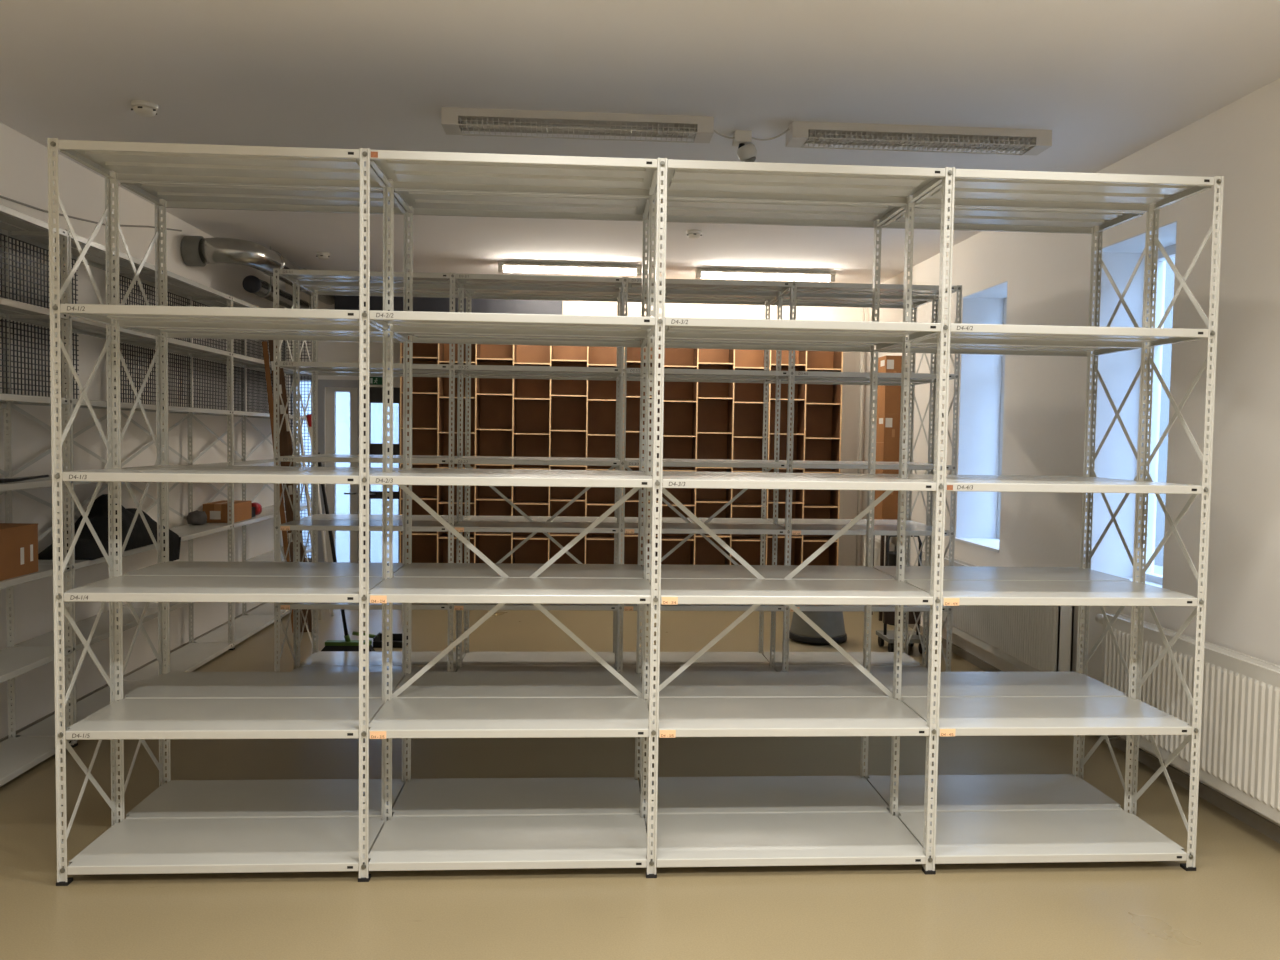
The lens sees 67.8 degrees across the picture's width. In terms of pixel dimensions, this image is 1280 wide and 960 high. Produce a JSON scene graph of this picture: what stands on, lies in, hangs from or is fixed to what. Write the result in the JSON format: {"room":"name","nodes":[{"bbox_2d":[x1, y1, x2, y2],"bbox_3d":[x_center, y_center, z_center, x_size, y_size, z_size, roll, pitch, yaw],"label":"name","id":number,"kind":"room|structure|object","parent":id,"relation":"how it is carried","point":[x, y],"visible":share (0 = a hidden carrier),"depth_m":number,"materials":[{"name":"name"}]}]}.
{"room":"storage room","nodes":[
{"label":"storage room","id":0,"kind":"room"},
{"bbox_2d":[0,122,285,738],"bbox_3d":[-3.202,-0.173,3.760,0.300,3.030,11.100,1,3,-3],"label":"wall","id":1,"kind":"structure","parent":0,"point":[23,160],"depth_m":5.55,"materials":[{"name":"paint"}]},
{"bbox_2d":[0,195,181,231],"bbox_3d":[-3.062,-1.405,4.264,0.011,0.461,4.801,1,3,-3],"label":"cable","id":2,"kind":"object","parent":1,"relation":"attached to","point":[3,197],"visible":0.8,"depth_m":5.28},
{"bbox_2d":[0,602,266,741],"bbox_3d":[-3.067,1.324,3.811,0.012,0.040,10.650,1,3,-3],"label":"baseboard","id":3,"kind":"structure","parent":1,"relation":"attached to","point":[236,617],"depth_m":5.92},
{"bbox_2d":[181,236,333,304],"bbox_3d":[-3.014,-1.674,7.811,0.520,0.224,2.306,1,3,-3],"label":"air duct","id":4,"kind":"object","parent":1,"relation":"attached to","point":[200,251],"visible":0.8,"depth_m":6.75,"materials":[{"name":"grey metal"}]},
{"bbox_2d":[297,382,398,562],"bbox_3d":[-2.898,-0.349,11.472,2.900,2.700,0.240,1,3,-3],"label":"window","id":5,"kind":"structure","parent":0,"point":[342,398],"depth_m":11.46,"materials":[{"name":"glass"}]},
{"bbox_2d":[285,283,866,565],"bbox_3d":[-0.588,-0.385,9.347,5.585,3.030,0.250,1,3,-3],"label":"wall","id":6,"kind":"structure","parent":0,"point":[328,351],"depth_m":9.26,"materials":[{"name":"paint"}]},
{"bbox_2d":[290,375,310,560],"bbox_3d":[-3.226,-0.099,9.132,0.230,1.800,0.050,1,3,-3],"label":"window","id":7,"kind":"structure","parent":6,"relation":"in","point":[306,377],"depth_m":9.07,"materials":[{"name":"clear glass"}]},
{"bbox_2d":[318,379,358,561],"bbox_3d":[-2.863,0.079,9.092,0.415,2.060,0.030,1,3,-3],"label":"trim","id":8,"kind":"structure","parent":6,"relation":"attached to","point":[322,384],"depth_m":9.04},
{"bbox_2d":[326,387,357,561],"bbox_3d":[-2.856,0.112,9.134,0.315,1.990,0.108,1,3,-3],"label":"door","id":9,"kind":"structure","parent":6,"relation":"in","point":[330,391],"depth_m":9.12,"materials":[{"name":"white glass"}]},
{"bbox_2d":[369,377,382,384],"bbox_3d":[-2.516,-0.944,9.063,0.130,0.075,0.031,1,3,-3],"label":"exit sign","id":10,"kind":"object","parent":6,"relation":"attached to","point":[372,380],"visible":0.98,"depth_m":9.05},
{"bbox_2d":[363,387,399,562],"bbox_3d":[-2.461,0.112,9.158,0.395,2.000,0.108,1,3,-3],"label":"door","id":11,"kind":"structure","parent":6,"relation":"in","point":[375,393],"depth_m":9.14,"materials":[{"name":"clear glass"}]},
{"bbox_2d":[334,295,562,314],"bbox_3d":[-1.782,-1.697,8.971,2.095,0.310,0.235,1,3,-3],"label":"ventilation unit","id":12,"kind":"object","parent":6,"relation":"attached to","point":[341,302],"visible":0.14,"depth_m":8.87,"materials":[{"name":"grey metal"}]},
{"bbox_2d":[0,0,1279,283],"bbox_3d":[-0.182,-1.725,3.869,6.305,0.150,11.100,1,3,-3],"label":"ceiling","id":13,"kind":"structure","parent":0,"point":[1110,80],"depth_m":3.94,"materials":[{"name":"paint"}]},
{"bbox_2d":[131,100,157,116],"bbox_3d":[-2.240,-1.676,4.310,0.110,0.048,0.110,1,3,-3],"label":"smoke detector","id":14,"kind":"object","parent":13,"relation":"attached to","point":[143,108],"visible":1,"depth_m":4.28,"materials":[{"name":"white plastic"}]},
{"bbox_2d":[242,246,310,308],"bbox_3d":[-3.030,-1.678,8.098,0.132,0.406,1.592,1,3,-3],"label":"air duct","id":15,"kind":"object","parent":13,"relation":"hanging from","point":[251,284],"visible":0.73,"depth_m":7.56,"materials":[{"name":"grey metal"}]},
{"bbox_2d":[498,261,641,275],"bbox_3d":[-0.597,-1.806,8.153,1.220,0.085,0.200,1,3,-3],"label":"lamp","id":16,"kind":"object","parent":13,"relation":"attached to","point":[503,266],"visible":1,"depth_m":8.12,"materials":[{"name":"white plastic"}]},
{"bbox_2d":[441,107,713,142],"bbox_3d":[-0.283,-1.637,4.404,1.235,0.076,0.150,1,3,-3],"label":"lamp","id":17,"kind":"object","parent":13,"relation":"attached to","point":[454,121],"visible":1,"depth_m":4.36,"materials":[{"name":"metal"}]},
{"bbox_2d":[687,230,701,238],"bbox_3d":[0.386,-1.749,6.790,0.110,0.048,0.110,1,3,-3],"label":"smoke detector","id":18,"kind":"object","parent":13,"relation":"attached to","point":[692,234],"visible":1,"depth_m":6.75,"materials":[{"name":"white plastic"}]},
{"bbox_2d":[732,130,756,161],"bbox_3d":[0.508,-1.597,4.590,0.112,0.150,0.096,1,3,-3],"label":"sensor","id":19,"kind":"object","parent":13,"relation":"attached to","point":[746,152],"visible":0.83,"depth_m":4.56,"materials":[{"name":"white plastic"}]},
{"bbox_2d":[695,268,835,282],"bbox_3d":[1.096,-1.788,8.325,1.220,0.085,0.200,1,3,-3],"label":"lamp","id":20,"kind":"object","parent":13,"relation":"attached to","point":[715,273],"visible":0.99,"depth_m":8.29,"materials":[{"name":"white plastic"}]},
{"bbox_2d":[786,121,1051,155],"bbox_3d":[1.318,-1.619,4.520,1.235,0.076,0.150,1,3,-3],"label":"lamp","id":21,"kind":"object","parent":13,"relation":"attached to","point":[1026,141],"visible":1,"depth_m":4.47,"materials":[{"name":"metal"}]},
{"bbox_2d":[0,606,1279,959],"bbox_3d":[-0.228,1.416,4.010,6.305,0.080,11.100,1,3,-3],"label":"floor","id":22,"kind":"structure","parent":0,"point":[1228,908],"depth_m":3.32,"materials":[{"name":"laminate"}]},
{"bbox_2d":[0,204,315,786],"bbox_3d":[-3.004,-0.019,6.208,0.312,2.509,5.363,1,3,-3],"label":"shelving rack","id":23,"kind":"object","parent":22,"relation":"on","point":[22,751],"visible":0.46,"depth_m":5.26,"materials":[{"name":"metal"}]},
{"bbox_2d":[0,523,37,580],"bbox_3d":[-2.881,0.319,4.130,0.268,0.222,0.475,1,3,-3],"label":"cardboard box","id":24,"kind":"object","parent":23,"relation":"on","point":[18,541],"visible":1,"depth_m":4.23,"materials":[{"name":"cardboard"}]},
{"bbox_2d":[0,475,48,482],"bbox_3d":[-2.783,-0.003,4.289,0.026,0.030,0.353,1,3,4],"label":"rod","id":25,"kind":"object","parent":23,"relation":"on","point":[40,476],"visible":1,"depth_m":4.27,"materials":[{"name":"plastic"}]},
{"bbox_2d":[38,494,180,560],"bbox_3d":[-2.936,0.291,5.313,0.300,0.430,1.063,1,3,-3],"label":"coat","id":26,"kind":"object","parent":23,"relation":"on","point":[86,547],"visible":0.56,"depth_m":5.16,"materials":[{"name":"fabric"}]},
{"bbox_2d":[186,510,206,524],"bbox_3d":[-3.094,0.262,6.664,0.124,0.103,0.168,1,3,-3],"label":"cloth bundle","id":27,"kind":"object","parent":23,"relation":"on","point":[196,517],"visible":1,"depth_m":6.61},
{"bbox_2d":[203,500,251,522],"bbox_3d":[-3.038,0.231,7.022,0.210,0.135,0.392,1,3,-3],"label":"cardboard box","id":28,"kind":"object","parent":23,"relation":"on","point":[216,512],"visible":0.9,"depth_m":6.83,"materials":[{"name":"cardboard"}]},
{"bbox_2d":[252,502,261,516],"bbox_3d":[-3.009,0.231,7.378,0.104,0.104,0.215,1,3,-3],"label":"tool","id":29,"kind":"object","parent":23,"relation":"on","point":[256,507],"visible":0.57,"depth_m":7.38,"materials":[{"name":"red plastic"}]},
{"bbox_2d":[262,341,292,632],"bbox_3d":[-2.783,0.061,7.361,0.274,2.251,0.029,1,3,4],"label":"strip","id":30,"kind":"object","parent":22,"relation":"on","point":[264,343],"visible":0.64,"depth_m":7.33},
{"bbox_2d":[268,340,301,631],"bbox_3d":[-2.745,0.026,7.371,0.274,2.321,0.030,1,3,4],"label":"strip","id":31,"kind":"object","parent":22,"relation":"on","point":[281,445],"visible":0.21,"depth_m":7.36,"materials":[{"name":"brown wood"}]},
{"bbox_2d":[276,346,307,631],"bbox_3d":[-2.708,0.076,7.386,0.274,2.221,0.030,1,3,4],"label":"strip","id":32,"kind":"object","parent":22,"relation":"on","point":[284,430],"visible":0.49,"depth_m":7.36,"materials":[{"name":"brown wood"}]},
{"bbox_2d":[280,368,312,631],"bbox_3d":[-2.672,0.161,7.402,0.274,2.052,0.030,1,3,4],"label":"strip","id":33,"kind":"object","parent":22,"relation":"on","point":[309,615],"visible":0.29,"depth_m":7.38,"materials":[{"name":"brown wood"}]},
{"bbox_2d":[297,417,321,619],"bbox_3d":[-2.801,0.280,8.066,0.026,1.755,0.525,-1,3,-40],"label":"pole","id":34,"kind":"object","parent":22,"relation":"on","point":[301,436],"visible":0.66,"depth_m":8.08,"materials":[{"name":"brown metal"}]},
{"bbox_2d":[306,414,333,615],"bbox_3d":[-2.778,0.289,8.275,0.055,1.719,0.543,-1,3,-40],"label":"pole","id":35,"kind":"object","parent":22,"relation":"on","point":[309,416],"visible":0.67,"depth_m":8.27,"materials":[{"name":"wood"}]},
{"bbox_2d":[318,452,374,650],"bbox_3d":[-2.063,0.518,6.671,0.380,1.422,0.192,1,3,-3],"label":"push broom","id":36,"kind":"object","parent":22,"relation":"on","point":[347,644],"visible":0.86,"depth_m":6.71,"materials":[{"name":"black plastic"}]},
{"bbox_2d":[352,631,407,647],"bbox_3d":[-1.919,1.167,7.037,0.402,0.099,0.220,1,3,-3],"label":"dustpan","id":37,"kind":"object","parent":22,"relation":"on","point":[396,637],"visible":0.67,"depth_m":7.01,"materials":[{"name":"black plastic"}]},
{"bbox_2d":[273,268,961,673],"bbox_3d":[-0.131,0.022,6.164,4.129,2.515,0.826,1,3,-3],"label":"shelving rack","id":38,"kind":"object","parent":22,"relation":"on","point":[318,282],"visible":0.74,"depth_m":6.06,"materials":[{"name":"metal"}]},
{"bbox_2d":[399,336,842,565],"bbox_3d":[-0.166,-0.180,9.077,4.136,2.658,0.312,1,3,-3],"label":"bookcase","id":39,"kind":"object","parent":22,"relation":"on","point":[510,417],"visible":0.39,"depth_m":9.19,"materials":[{"name":"brown wood"}]},
{"bbox_2d":[401,531,436,534],"bbox_3d":[-2.061,0.496,8.995,0.330,0.012,0.296,1,3,-3],"label":"shelf","id":40,"kind":"object","parent":39,"relation":"attached to","point":[413,532],"depth_m":8.86,"materials":[{"name":"brown wood"}]},
{"bbox_2d":[401,496,436,499],"bbox_3d":[-2.056,0.170,8.980,0.330,0.012,0.296,1,3,-3],"label":"shelf","id":41,"kind":"object","parent":39,"relation":"attached to","point":[421,497],"depth_m":8.85,"materials":[{"name":"brown wood"}]},
{"bbox_2d":[401,392,437,394],"bbox_3d":[-2.042,-0.809,8.937,0.330,0.012,0.296,1,3,-3],"label":"shelf","id":42,"kind":"object","parent":39,"relation":"attached to","point":[413,393],"depth_m":8.80,"materials":[{"name":"brown wood"}]},
{"bbox_2d":[402,357,437,360],"bbox_3d":[-2.037,-1.135,8.922,0.330,0.012,0.296,1,3,-3],"label":"shelf","id":43,"kind":"object","parent":39,"relation":"attached to","point":[414,358],"depth_m":8.82,"materials":[{"name":"brown wood"}]},
{"bbox_2d":[438,534,473,538],"bbox_3d":[-1.719,0.535,9.017,0.330,0.012,0.296,1,3,-3],"label":"shelf","id":44,"kind":"object","parent":39,"relation":"attached to","point":[440,536],"depth_m":8.94,"materials":[{"name":"brown wood"}]},
{"bbox_2d":[439,500,473,503],"bbox_3d":[-1.714,0.209,9.003,0.330,0.012,0.296,1,3,-3],"label":"shelf","id":45,"kind":"object","parent":39,"relation":"attached to","point":[440,501],"depth_m":8.89,"materials":[{"name":"brown wood"}]},
{"bbox_2d":[439,466,474,468],"bbox_3d":[-1.709,-0.117,8.988,0.330,0.012,0.296,1,3,-3],"label":"shelf","id":46,"kind":"object","parent":39,"relation":"attached to","point":[473,467],"depth_m":8.88,"materials":[{"name":"brown wood"}]},
{"bbox_2d":[439,397,474,399],"bbox_3d":[-1.700,-0.770,8.959,0.330,0.012,0.296,1,3,-3],"label":"shelf","id":47,"kind":"object","parent":39,"relation":"attached to","point":[440,398],"depth_m":8.87,"materials":[{"name":"brown wood"}]},
{"bbox_2d":[439,361,474,364],"bbox_3d":[-1.695,-1.096,8.944,0.330,0.012,0.296,1,3,-3],"label":"shelf","id":48,"kind":"object","parent":39,"relation":"attached to","point":[440,362],"depth_m":8.86,"materials":[{"name":"brown wood"}]},
{"bbox_2d":[476,532,510,535],"bbox_3d":[-1.376,0.504,9.036,0.330,0.012,0.296,1,3,-3],"label":"shelf","id":49,"kind":"object","parent":39,"relation":"attached to","point":[477,533],"depth_m":8.96,"materials":[{"name":"brown wood"}]},
{"bbox_2d":[476,497,511,500],"bbox_3d":[-1.371,0.178,9.022,0.330,0.012,0.296,1,3,-3],"label":"shelf","id":50,"kind":"object","parent":39,"relation":"attached to","point":[477,498],"depth_m":8.97,"materials":[{"name":"brown wood"}]},
{"bbox_2d":[477,393,511,396],"bbox_3d":[-1.357,-0.800,8.978,0.330,0.012,0.296,1,3,-3],"label":"shelf","id":51,"kind":"object","parent":39,"relation":"attached to","point":[478,394],"depth_m":8.97,"materials":[{"name":"brown wood"}]},
{"bbox_2d":[477,358,512,361],"bbox_3d":[-1.352,-1.127,8.963,0.330,0.012,0.296,1,3,-3],"label":"shelf","id":52,"kind":"object","parent":39,"relation":"attached to","point":[478,359],"depth_m":8.90,"materials":[{"name":"brown wood"}]},
{"bbox_2d":[513,535,547,539],"bbox_3d":[-1.034,0.543,9.059,0.330,0.012,0.296,1,3,-3],"label":"shelf","id":53,"kind":"object","parent":39,"relation":"attached to","point":[515,537],"depth_m":9.04,"materials":[{"name":"brown wood"}]},
{"bbox_2d":[513,467,548,469],"bbox_3d":[-1.024,-0.109,9.029,0.330,0.012,0.296,1,3,-3],"label":"shelf","id":54,"kind":"object","parent":39,"relation":"attached to","point":[541,468],"depth_m":8.90,"materials":[{"name":"brown wood"}]},
{"bbox_2d":[514,501,548,504],"bbox_3d":[-1.029,0.217,9.044,0.330,0.012,0.296,1,3,-3],"label":"shelf","id":55,"kind":"object","parent":39,"relation":"attached to","point":[515,502],"depth_m":8.98,"materials":[{"name":"brown wood"}]},
{"bbox_2d":[514,398,549,400],"bbox_3d":[-1.014,-0.761,9.000,0.330,0.012,0.296,1,3,-3],"label":"shelf","id":56,"kind":"object","parent":39,"relation":"attached to","point":[515,399],"depth_m":8.87,"materials":[{"name":"brown wood"}]},
{"bbox_2d":[514,363,549,365],"bbox_3d":[-1.010,-1.088,8.986,0.330,0.012,0.296,1,3,-3],"label":"shelf","id":57,"kind":"object","parent":39,"relation":"attached to","point":[515,364],"depth_m":8.88,"materials":[{"name":"brown wood"}]},
{"bbox_2d":[550,498,584,500],"bbox_3d":[-0.686,0.186,9.063,0.330,0.012,0.296,1,3,-3],"label":"shelf","id":58,"kind":"object","parent":39,"relation":"attached to","point":[551,499],"depth_m":8.97,"materials":[{"name":"brown wood"}]},
{"bbox_2d":[551,395,586,397],"bbox_3d":[-0.671,-0.792,9.019,0.330,0.012,0.296,1,3,-3],"label":"shelf","id":59,"kind":"object","parent":39,"relation":"attached to","point":[552,396],"depth_m":8.92,"materials":[{"name":"brown wood"}]},
{"bbox_2d":[551,359,586,363],"bbox_3d":[-0.666,-1.119,9.005,0.330,0.012,0.296,1,3,-3],"label":"shelf","id":60,"kind":"object","parent":39,"relation":"attached to","point":[553,361],"depth_m":9.02,"materials":[{"name":"brown wood"}]},
{"bbox_2d":[586,535,613,539],"bbox_3d":[-0.348,0.551,9.100,0.330,0.012,0.296,1,3,-3],"label":"shelf","id":61,"kind":"object","parent":39,"relation":"attached to","point":[588,537],"depth_m":9.06,"materials":[{"name":"brown wood"}]},
{"bbox_2d":[588,364,616,367],"bbox_3d":[-0.324,-1.079,9.027,0.330,0.012,0.296,1,3,-3],"label":"shelf","id":62,"kind":"object","parent":39,"relation":"attached to","point":[589,365],"depth_m":8.88,"materials":[{"name":"brown wood"}]},
{"bbox_2d":[624,533,657,536],"bbox_3d":[-0.005,0.520,9.119,0.330,0.012,0.296,1,3,-3],"label":"shelf","id":63,"kind":"object","parent":39,"relation":"attached to","point":[625,534],"depth_m":9.03,"materials":[{"name":"brown wood"}]},
{"bbox_2d":[625,499,657,501],"bbox_3d":[0.000,0.194,9.104,0.330,0.012,0.296,1,3,-3],"label":"shelf","id":64,"kind":"object","parent":39,"relation":"attached to","point":[628,500],"depth_m":8.98,"materials":[{"name":"brown wood"}]},
{"bbox_2d":[627,361,659,364],"bbox_3d":[0.019,-1.110,9.046,0.330,0.012,0.296,1,3,-3],"label":"shelf","id":65,"kind":"object","parent":39,"relation":"attached to","point":[628,362],"depth_m":9.02,"materials":[{"name":"brown wood"}]},
{"bbox_2d":[661,536,693,540],"bbox_3d":[0.337,0.559,9.141,0.330,0.012,0.296,1,3,-3],"label":"shelf","id":66,"kind":"object","parent":39,"relation":"attached to","point":[664,538],"depth_m":9.07,"materials":[{"name":"brown wood"}]},
{"bbox_2d":[662,503,694,505],"bbox_3d":[0.342,0.233,9.127,0.330,0.012,0.296,1,3,-3],"label":"shelf","id":67,"kind":"object","parent":39,"relation":"attached to","point":[663,504],"depth_m":9.02,"materials":[{"name":"brown wood"}]},
{"bbox_2d":[664,365,696,368],"bbox_3d":[0.361,-1.071,9.068,0.330,0.012,0.296,1,3,-3],"label":"shelf","id":68,"kind":"object","parent":39,"relation":"attached to","point":[665,366],"depth_m":9.00,"materials":[{"name":"brown wood"}]},
{"bbox_2d":[696,499,728,502],"bbox_3d":[0.685,0.203,9.146,0.330,0.012,0.296,1,3,-3],"label":"shelf","id":69,"kind":"object","parent":39,"relation":"attached to","point":[697,500],"depth_m":9.11,"materials":[{"name":"brown wood"}]},
{"bbox_2d":[696,534,729,536],"bbox_3d":[0.680,0.529,9.160,0.330,0.012,0.296,1,3,-3],"label":"shelf","id":70,"kind":"object","parent":39,"relation":"attached to","point":[697,535],"depth_m":9.06,"materials":[{"name":"brown wood"}]},
{"bbox_2d":[698,397,732,399],"bbox_3d":[0.699,-0.776,9.102,0.330,0.012,0.296,1,3,-3],"label":"shelf","id":71,"kind":"object","parent":39,"relation":"attached to","point":[699,398],"depth_m":8.98,"materials":[{"name":"brown wood"}]},
{"bbox_2d":[698,362,732,366],"bbox_3d":[0.704,-1.102,9.087,0.330,0.012,0.296,1,3,-3],"label":"shelf","id":72,"kind":"object","parent":39,"relation":"attached to","point":[700,364],"depth_m":9.11,"materials":[{"name":"brown wood"}]},
{"bbox_2d":[732,537,765,540],"bbox_3d":[1.022,0.568,9.182,0.330,0.012,0.296,1,3,-3],"label":"shelf","id":73,"kind":"object","parent":39,"relation":"attached to","point":[733,538],"depth_m":9.09,"materials":[{"name":"brown wood"}]},
{"bbox_2d":[732,503,766,506],"bbox_3d":[1.027,0.242,9.168,0.330,0.012,0.296,1,3,-3],"label":"shelf","id":74,"kind":"object","parent":39,"relation":"attached to","point":[733,504],"depth_m":9.05,"materials":[{"name":"brown wood"}]},
{"bbox_2d":[735,367,769,369],"bbox_3d":[1.046,-1.063,9.109,0.330,0.012,0.296,1,3,-3],"label":"shelf","id":75,"kind":"object","parent":39,"relation":"attached to","point":[736,368],"depth_m":8.98,"materials":[{"name":"brown wood"}]},
{"bbox_2d":[767,534,801,537],"bbox_3d":[1.366,0.537,9.201,0.330,0.012,0.296,1,3,-3],"label":"shelf","id":76,"kind":"object","parent":39,"relation":"attached to","point":[768,535],"depth_m":9.07,"materials":[{"name":"brown wood"}]},
{"bbox_2d":[768,500,802,503],"bbox_3d":[1.371,0.211,9.187,0.330,0.012,0.296,1,3,-3],"label":"shelf","id":77,"kind":"object","parent":39,"relation":"attached to","point":[769,501],"depth_m":9.13,"materials":[{"name":"brown wood"}]},
{"bbox_2d":[770,398,804,400],"bbox_3d":[1.385,-0.768,9.143,0.330,0.012,0.296,1,3,-3],"label":"shelf","id":78,"kind":"object","parent":39,"relation":"attached to","point":[771,399],"depth_m":9.07,"materials":[{"name":"brown wood"}]},
{"bbox_2d":[771,364,805,367],"bbox_3d":[1.390,-1.094,9.128,0.330,0.012,0.296,1,3,-3],"label":"shelf","id":79,"kind":"object","parent":39,"relation":"attached to","point":[772,365],"depth_m":9.03,"materials":[{"name":"brown wood"}]},
{"bbox_2d":[803,537,836,541],"bbox_3d":[1.708,0.576,9.224,0.330,0.012,0.296,1,3,-3],"label":"shelf","id":80,"kind":"object","parent":39,"relation":"attached to","point":[805,539],"depth_m":9.17,"materials":[{"name":"brown wood"}]},
{"bbox_2d":[804,504,837,507],"bbox_3d":[1.713,0.250,9.209,0.330,0.012,0.296,1,3,-3],"label":"shelf","id":81,"kind":"object","parent":39,"relation":"attached to","point":[805,505],"depth_m":9.15,"materials":[{"name":"brown wood"}]},
{"bbox_2d":[806,403,840,405],"bbox_3d":[1.727,-0.729,9.165,0.330,0.012,0.296,1,3,-3],"label":"shelf","id":82,"kind":"object","parent":39,"relation":"attached to","point":[807,404],"depth_m":9.05,"materials":[{"name":"brown wood"}]},
{"bbox_2d":[807,368,840,371],"bbox_3d":[1.732,-1.055,9.151,0.330,0.012,0.296,1,3,-3],"label":"shelf","id":83,"kind":"object","parent":39,"relation":"attached to","point":[808,369],"depth_m":9.08,"materials":[{"name":"brown wood"}]},
{"bbox_2d":[47,138,1223,885],"bbox_3d":[0.017,0.134,3.725,4.038,2.515,0.826,1,3,-3],"label":"shelving rack","id":84,"kind":"object","parent":22,"relation":"on","point":[299,825],"visible":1,"depth_m":3.60,"materials":[{"name":"metal"}]},
{"bbox_2d":[789,611,846,644],"bbox_3d":[1.387,1.051,7.419,0.452,0.391,0.452,1,3,-3],"label":"step stool","id":85,"kind":"object","parent":22,"relation":"on","point":[831,623],"visible":0.39,"depth_m":7.25,"materials":[{"name":"black plastic"}]},
{"bbox_2d":[856,308,864,565],"bbox_3d":[2.147,-0.342,9.296,0.027,3.026,0.027,1,3,-3],"label":"pipe","id":86,"kind":"object","parent":22,"relation":"on","point":[863,309],"visible":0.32,"depth_m":9.28,"materials":[{"name":"white metal"}]},
{"bbox_2d":[870,535,889,620],"bbox_3d":[2.155,0.812,8.387,0.175,0.805,0.320,1,3,-3],"label":"side table","id":87,"kind":"object","parent":22,"relation":"on","point":[882,536],"visible":0.11,"depth_m":8.22,"materials":[{"name":"brown wood"}]},
{"bbox_2d":[874,470,898,519],"bbox_3d":[2.168,0.165,8.363,0.164,0.489,0.252,1,3,-3],"label":"cardboard box","id":88,"kind":"object","parent":87,"relation":"on","point":[887,509],"visible":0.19,"depth_m":8.24,"materials":[{"name":"cardboard"}]},
{"bbox_2d":[875,414,899,470],"bbox_3d":[2.175,-0.327,8.341,0.164,0.494,0.252,1,3,-3],"label":"cardboard box","id":89,"kind":"object","parent":88,"relation":"on","point":[888,425],"visible":0.87,"depth_m":8.22,"materials":[{"name":"cardboard"}]},
{"bbox_2d":[877,356,901,413],"bbox_3d":[2.182,-0.824,8.318,0.164,0.499,0.252,1,3,-3],"label":"cardboard box","id":90,"kind":"object","parent":89,"relation":"on","point":[888,397],"visible":0.61,"depth_m":8.20,"materials":[{"name":"cardboard"}]},
{"bbox_2d":[888,551,901,625],"bbox_3d":[2.174,0.921,8.092,0.156,0.615,0.156,1,3,-3],"label":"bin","id":91,"kind":"object","parent":22,"relation":"on","point":[892,554],"visible":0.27,"depth_m":8.03,"materials":[{"name":"plastic"}]},
{"bbox_2d":[876,535,925,653],"bbox_3d":[1.955,0.834,7.092,0.290,0.872,0.324,1,3,-3],"label":"trolley","id":92,"kind":"object","parent":22,"relation":"on","point":[888,617],"visible":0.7,"depth_m":7.08,"materials":[{"name":"black metal"}]},
{"bbox_2d":[861,78,1279,825],"bbox_3d":[2.732,-0.102,4.117,0.420,3.030,11.100,1,3,-3],"label":"wall","id":93,"kind":"structure","parent":0,"point":[1047,275],"depth_m":4.39,"materials":[{"name":"paint"}]},
{"bbox_2d":[863,537,895,566],"bbox_3d":[2.167,0.812,8.668,0.099,0.521,0.640,1,3,-3],"label":"radiator","id":94,"kind":"object","parent":93,"relation":"attached to","point":[877,544],"visible":0.29,"depth_m":8.58,"materials":[{"name":"white metal"}]},
{"bbox_2d":[864,537,894,544],"bbox_3d":[2.174,0.555,8.657,0.091,0.006,0.640,1,3,-3],"label":"grille","id":95,"kind":"object","parent":94,"relation":"attached to","point":[877,541],"depth_m":8.62,"materials":[{"name":"white metal"}]},
{"bbox_2d":[955,280,1007,551],"bbox_3d":[2.552,-0.429,6.662,0.380,1.790,0.745,1,3,-3],"label":"window","id":96,"kind":"structure","parent":93,"relation":"in","point":[982,376],"depth_m":7.02,"materials":[{"name":"clear glass"}]},
{"bbox_2d":[921,551,1073,671],"bbox_3d":[2.300,0.931,6.428,0.119,0.664,2.265,1,3,-3],"label":"radiator","id":97,"kind":"object","parent":93,"relation":"attached to","point":[1029,638],"visible":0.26,"depth_m":5.71,"materials":[{"name":"white metal"}]},
{"bbox_2d":[922,551,979,566],"bbox_3d":[2.302,0.605,6.355,0.091,0.006,2.150,1,3,-3],"label":"grille","id":98,"kind":"object","parent":97,"relation":"attached to","point":[957,562],"depth_m":6.81,"materials":[{"name":"white metal"}]},
{"bbox_2d":[908,624,1279,842],"bbox_3d":[2.496,1.380,4.146,0.012,0.060,10.650,1,3,-3],"label":"baseboard","id":99,"kind":"structure","parent":93,"relation":"attached to","point":[1266,827],"depth_m":4.31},
{"bbox_2d":[1084,220,1176,587],"bbox_3d":[2.658,-0.327,4.882,0.380,1.810,0.745,1,3,-3],"label":"window","id":100,"kind":"structure","parent":93,"relation":"in","point":[1116,459],"depth_m":5.24,"materials":[{"name":"clear glass"}]},
{"bbox_2d":[1095,613,1279,823],"bbox_3d":[2.454,1.051,3.858,0.119,0.659,2.210,1,3,-3],"label":"radiator","id":101,"kind":"object","parent":93,"relation":"attached to","point":[1240,741],"visible":0.73,"depth_m":3.95,"materials":[{"name":"white metal"}]},
{"bbox_2d":[1106,613,1279,674],"bbox_3d":[2.456,0.727,3.785,0.091,0.006,2.095,1,3,-3],"label":"grille","id":102,"kind":"object","parent":101,"relation":"attached to","point":[1242,660],"depth_m":4.02,"materials":[{"name":"white metal"}]},
{"label":"outside","id":103,"kind":"structure","parent":0,"visible":0},
{"bbox_2d":[1154,565,1162,574],"bbox_3d":[13.098,2.145,10.204,21.060,0.100,48.000,1,3,-3],"label":"ground","id":104,"kind":"structure","parent":103,"point":[1157,569],"depth_m":17.98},
{"bbox_2d":[1154,258,1174,566],"bbox_3d":[10.887,-1.578,9.902,0.400,7.300,48.000,1,3,-3],"label":"wall","id":105,"kind":"structure","parent":104,"relation":"on","point":[1169,279],"depth_m":18.46,"materials":[{"name":"paint"}]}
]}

